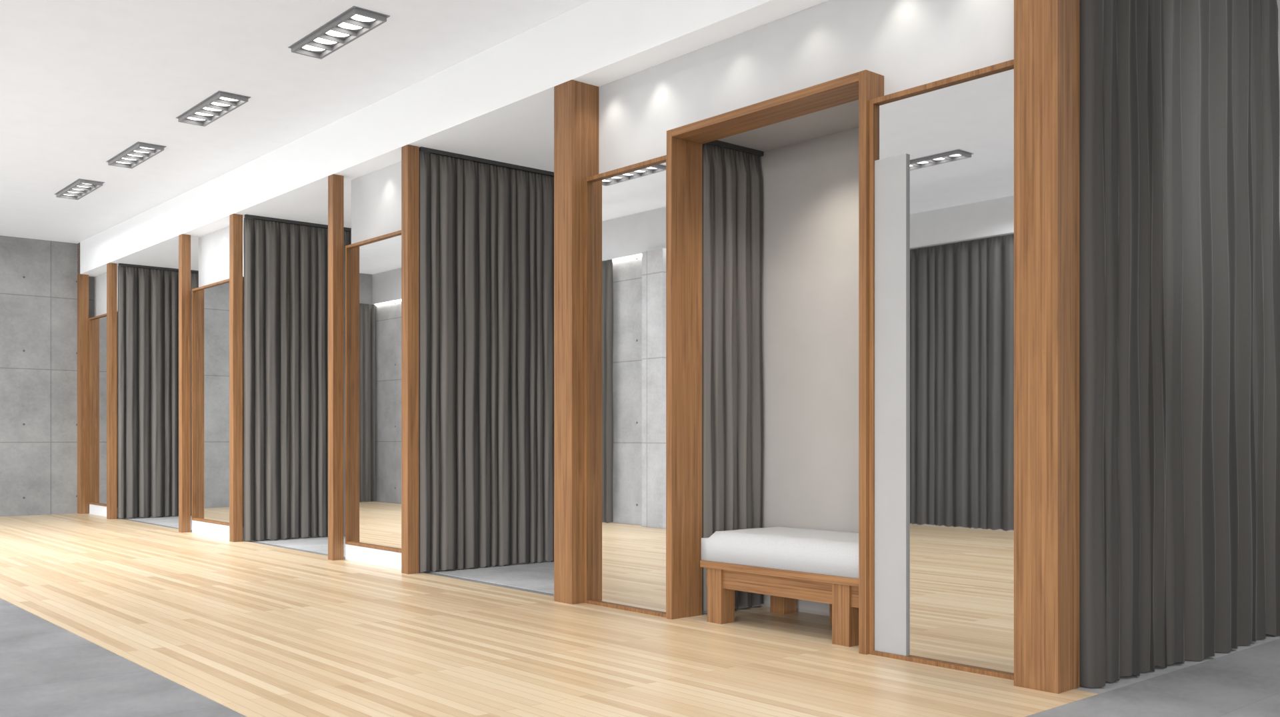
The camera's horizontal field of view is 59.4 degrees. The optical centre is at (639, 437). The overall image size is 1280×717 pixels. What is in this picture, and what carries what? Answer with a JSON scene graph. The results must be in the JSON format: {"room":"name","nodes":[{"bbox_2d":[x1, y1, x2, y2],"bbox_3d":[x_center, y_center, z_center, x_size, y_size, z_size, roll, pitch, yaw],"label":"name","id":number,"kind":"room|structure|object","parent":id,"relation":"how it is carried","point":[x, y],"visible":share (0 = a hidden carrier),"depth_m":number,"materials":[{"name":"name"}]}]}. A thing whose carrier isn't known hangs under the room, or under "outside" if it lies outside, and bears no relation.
{"room":"store fitting room","nodes":[
{"label":"store fitting room","id":0,"kind":"room"},
{"bbox_2d":[0,235,93,516],"bbox_3d":[-7.828,-0.745,13.563,6.250,3.400,0.150,0,0,-41],"label":"wall","id":1,"kind":"structure","parent":0,"point":[39,278],"depth_m":13.82,"materials":[{"name":"grey concrete"}]},
{"bbox_2d":[94,276,95,316],"bbox_3d":[-6.204,-0.545,14.820,1.850,3.000,0.080,0,0,-41],"label":"wall","id":2,"kind":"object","parent":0,"point":[95,277],"depth_m":14.22,"materials":[{"name":"grey paint"}]},
{"bbox_2d":[96,268,191,518],"bbox_3d":[-5.762,-0.545,14.310,1.850,3.000,1.270,0,0,-41],"label":"wall","id":3,"kind":"structure","parent":0,"point":[101,279],"depth_m":13.98,"materials":[{"name":"paint"}]},
{"bbox_2d":[88,313,117,507],"bbox_3d":[-6.512,-0.335,13.679,0.110,2.320,1.040,0,0,-41],"label":"mirror","id":4,"kind":"object","parent":3,"relation":"attached to","point":[97,325],"visible":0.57,"depth_m":13.80,"materials":[{"name":"clear glass"}]},
{"bbox_2d":[198,220,349,541],"bbox_3d":[-3.331,-0.545,11.508,1.850,3.000,1.450,0,0,-41],"label":"wall","id":5,"kind":"structure","parent":0,"point":[214,247],"depth_m":11.11,"materials":[{"name":"paint"}]},
{"bbox_2d":[192,276,243,526],"bbox_3d":[-4.074,-0.335,10.869,0.110,2.320,1.200,0,0,-41],"label":"mirror","id":6,"kind":"object","parent":5,"relation":"attached to","point":[211,302],"visible":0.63,"depth_m":10.96,"materials":[{"name":"clear glass"}]},
{"bbox_2d":[0,0,590,243],"bbox_3d":[-3.520,-2.505,5.088,6.450,0.120,18.600,0,0,-41],"label":"ceiling","id":7,"kind":"structure","parent":0,"point":[83,83],"depth_m":7.66,"materials":[{"name":"paint"}]},
{"bbox_2d":[54,178,104,199],"bbox_3d":[-5.494,-2.429,10.988,0.228,0.032,0.888,0,0,-41],"label":"recessed light","id":8,"kind":"object","parent":7,"relation":"in","point":[80,188],"visible":1,"depth_m":10.95,"materials":[{"name":"grey metal"}]},
{"bbox_2d":[106,142,166,168],"bbox_3d":[-4.347,-2.429,9.666,0.228,0.032,0.888,0,0,-41],"label":"recessed light","id":9,"kind":"object","parent":7,"relation":"in","point":[139,153],"visible":1,"depth_m":9.63,"materials":[{"name":"grey metal"}]},
{"bbox_2d":[176,90,250,126],"bbox_3d":[-3.168,-2.429,8.306,0.228,0.032,0.888,0,0,-41],"label":"recessed light","id":10,"kind":"object","parent":7,"relation":"in","point":[220,103],"visible":1,"depth_m":8.27,"materials":[{"name":"grey metal"}]},
{"bbox_2d":[288,6,389,59],"bbox_3d":[-1.825,-2.429,6.758,0.228,0.032,0.888,0,0,-41],"label":"recessed light","id":11,"kind":"object","parent":7,"relation":"in","point":[355,22],"visible":1,"depth_m":6.72,"materials":[{"name":"grey metal"}]},
{"bbox_2d":[77,0,827,276],"bbox_3d":[-1.009,-2.305,7.267,0.200,0.520,18.600,0,0,-41],"label":"fascia beam","id":12,"kind":"structure","parent":7,"relation":"attached to","point":[596,43],"depth_m":7.36,"materials":[{"name":"paint"}]},
{"bbox_2d":[129,104,553,270],"bbox_3d":[-1.914,-2.055,9.989,2.000,0.020,13.300,0,0,-41],"label":"ceiling","id":13,"kind":"structure","parent":0,"point":[527,140],"depth_m":8.11,"materials":[{"name":"paint"}]},
{"bbox_2d":[118,140,763,273],"bbox_3d":[-1.502,-1.927,9.316,1.940,0.675,11.843,0,0,-41],"label":"tracks","id":14,"kind":"object","parent":13,"relation":"attached to","point":[724,145],"visible":0.55,"depth_m":8.35,"materials":[{"name":"black metal"}]},
{"bbox_2d":[117,266,198,519],"bbox_3d":[-5.358,-0.533,13.755,1.948,2.964,0.091,0,0,-41],"label":"curtain","id":15,"kind":"object","parent":14,"relation":"hanging from","point":[148,307],"visible":0.43,"depth_m":13.34,"materials":[{"name":"fabric"}]},
{"bbox_2d":[243,218,351,541],"bbox_3d":[-2.867,-0.533,10.883,1.948,2.964,0.096,0,0,-41],"label":"curtain","id":16,"kind":"object","parent":14,"relation":"hanging from","point":[285,309],"visible":0.48,"depth_m":10.49,"materials":[{"name":"fabric"}]},
{"bbox_2d":[419,151,553,572],"bbox_3d":[-0.802,-0.533,8.503,1.948,2.964,0.092,0,0,-41],"label":"curtain","id":17,"kind":"object","parent":14,"relation":"hanging from","point":[487,231],"visible":0.54,"depth_m":8.21,"materials":[{"name":"fabric"}]},
{"bbox_2d":[702,143,763,611],"bbox_3d":[0.520,-0.325,6.173,0.465,2.531,0.078,0,0,-41],"label":"curtain","id":18,"kind":"object","parent":14,"relation":"hanging from","point":[733,409],"visible":0.85,"depth_m":6.15,"materials":[{"name":"fabric"}]},
{"bbox_2d":[351,161,553,571],"bbox_3d":[-1.191,-0.545,9.041,1.850,3.000,1.220,0,0,-41],"label":"wall","id":19,"kind":"structure","parent":0,"point":[376,196],"depth_m":8.57,"materials":[{"name":"paint"}]},
{"bbox_2d":[345,230,401,552],"bbox_3d":[-1.922,-0.335,8.388,0.110,2.320,1.010,0,0,-41],"label":"mirror","id":20,"kind":"object","parent":19,"relation":"attached to","point":[373,265],"visible":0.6,"depth_m":8.44,"materials":[{"name":"clear glass"}]},
{"bbox_2d":[0,513,1099,716],"bbox_3d":[-3.344,0.953,8.570,3.180,0.004,13.270,0,0,-41],"label":"floor","id":21,"kind":"structure","parent":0,"point":[252,629],"depth_m":5.17,"materials":[{"name":"beige wood"}]},
{"bbox_2d":[0,516,1279,716],"bbox_3d":[-2.689,1.014,5.809,8.650,0.123,18.600,0,0,-41],"label":"floor","id":22,"kind":"structure","parent":0,"point":[47,670],"depth_m":4.39,"materials":[{"name":"grey concrete"}]},
{"bbox_2d":[77,242,88,513],"bbox_3d":[-6.996,-0.745,14.093,0.100,3.400,0.140,0,0,-41],"label":"end column","id":23,"kind":"structure","parent":22,"relation":"on","point":[83,280],"depth_m":14.05,"materials":[{"name":"brown wood"}]},
{"bbox_2d":[106,262,117,519],"bbox_3d":[-6.194,-0.545,13.160,0.090,3.000,0.090,0,0,-41],"label":"column","id":24,"kind":"structure","parent":22,"relation":"on","point":[111,268],"depth_m":13.12,"materials":[{"name":"brown wood"}]},
{"bbox_2d":[178,234,190,532],"bbox_3d":[-4.589,-0.545,11.310,0.090,3.000,0.090,0,0,-41],"label":"column","id":25,"kind":"structure","parent":22,"relation":"on","point":[184,240],"depth_m":11.28,"materials":[{"name":"brown wood"}]},
{"bbox_2d":[229,214,242,541],"bbox_3d":[-3.704,-0.545,10.290,0.090,3.000,0.090,0,0,-41],"label":"column","id":26,"kind":"structure","parent":22,"relation":"on","point":[235,220],"depth_m":10.25,"materials":[{"name":"brown wood"}]},
{"bbox_2d":[89,504,401,569],"bbox_3d":[-4.218,0.892,11.042,0.100,0.125,8.070,0,0,-41],"label":"plinth","id":27,"kind":"object","parent":22,"relation":"on","point":[371,556],"visible":0.52,"depth_m":8.66,"materials":[{"name":"white paint"}]},
{"bbox_2d":[328,174,343,560],"bbox_3d":[-2.374,-0.545,8.757,0.090,3.000,0.090,0,0,-41],"label":"column","id":28,"kind":"structure","parent":22,"relation":"on","point":[335,182],"depth_m":8.72,"materials":[{"name":"brown wood"}]},
{"bbox_2d":[401,144,419,574],"bbox_3d":[-1.614,-0.545,7.880,0.090,3.000,0.090,0,0,-41],"label":"column","id":29,"kind":"structure","parent":22,"relation":"on","point":[410,154],"depth_m":7.85,"materials":[{"name":"brown wood"}]},
{"bbox_2d":[554,80,598,604],"bbox_3d":[-0.370,-0.545,6.530,0.200,3.000,0.170,0,0,-41],"label":"square column","id":30,"kind":"structure","parent":22,"relation":"on","point":[576,103],"depth_m":6.45,"materials":[{"name":"brown wood"}]},
{"bbox_2d":[700,526,858,647],"bbox_3d":[0.895,0.718,5.607,0.604,0.474,1.082,0,0,-41],"label":"bench","id":31,"kind":"object","parent":22,"relation":"on","point":[787,565],"visible":0.68,"depth_m":5.44,"materials":[{"name":"brown wood"}]},
{"bbox_2d":[1014,0,1079,693],"bbox_3d":[1.554,-0.545,4.287,0.165,3.000,0.180,0,0,-41],"label":"column","id":32,"kind":"structure","parent":22,"relation":"on","point":[1047,32],"depth_m":4.22,"materials":[{"name":"brown wood"}]},
{"bbox_2d":[598,54,757,613],"bbox_3d":[0.640,-0.545,6.930,1.850,3.000,0.890,0,0,-41],"label":"wall","id":33,"kind":"structure","parent":0,"point":[637,111],"depth_m":6.26,"materials":[{"name":"paint"}]},
{"bbox_2d":[584,155,666,617],"bbox_3d":[-0.043,-0.270,6.221,0.110,2.450,0.721,0,0,-41],"label":"mirror","id":34,"kind":"object","parent":33,"relation":"attached to","point":[625,207],"visible":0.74,"depth_m":6.22,"materials":[{"name":"clear glass"}]},
{"bbox_2d":[684,0,883,125],"bbox_3d":[0.667,-1.830,5.503,0.020,0.430,1.300,0,0,-41],"label":"wall","id":35,"kind":"structure","parent":0,"point":[829,40],"depth_m":5.45,"materials":[{"name":"paint"}]},
{"bbox_2d":[666,70,883,654],"bbox_3d":[0.649,-0.330,5.481,0.225,2.570,1.300,0,0,-41],"label":"trim","id":36,"kind":"structure","parent":35,"relation":"attached to","point":[684,143],"depth_m":5.88,"materials":[{"name":"brown wood"}]},
{"bbox_2d":[718,100,858,616],"bbox_3d":[1.366,-0.545,6.109,1.830,3.000,1.300,0,0,-41],"label":"wall niche","id":37,"kind":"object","parent":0,"point":[809,163],"visible":0.26,"depth_m":6.05,"materials":[{"name":"beige paint"}]},
{"bbox_2d":[883,0,1013,95],"bbox_3d":[2.085,-0.655,5.264,1.850,3.220,0.920,0,0,-41],"label":"wall","id":38,"kind":"structure","parent":0,"point":[925,41],"depth_m":4.78,"materials":[{"name":"paint"}]},
{"bbox_2d":[869,59,1013,680],"bbox_3d":[1.294,-0.265,4.681,0.110,2.440,0.751,0,0,-41],"label":"mirror","id":39,"kind":"object","parent":38,"relation":"attached to","point":[956,133],"visible":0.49,"depth_m":4.63,"materials":[{"name":"clear glass"}]},
{"bbox_2d":[874,153,907,655],"bbox_3d":[1.087,-0.141,4.859,0.013,2.148,0.165,0,0,-41],"label":"panel","id":40,"kind":"object","parent":39,"relation":"attached to","point":[891,173],"visible":1,"depth_m":4.85,"materials":[{"name":"paint"}]},
{"bbox_2d":[1079,0,1279,687],"bbox_3d":[2.415,-0.643,4.851,1.874,3.184,0.126,0,0,-41],"label":"curtain","id":41,"kind":"object","parent":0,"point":[1179,115],"visible":1,"depth_m":4.68,"materials":[{"name":"fabric"}]},
{"bbox_2d":[1276,0,1279,223],"bbox_3d":[0.521,-0.745,8.594,0.150,3.400,18.300,0,0,-41],"label":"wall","id":42,"kind":"structure","parent":0,"point":[1278,1],"depth_m":5.48,"materials":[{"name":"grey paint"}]}
]}

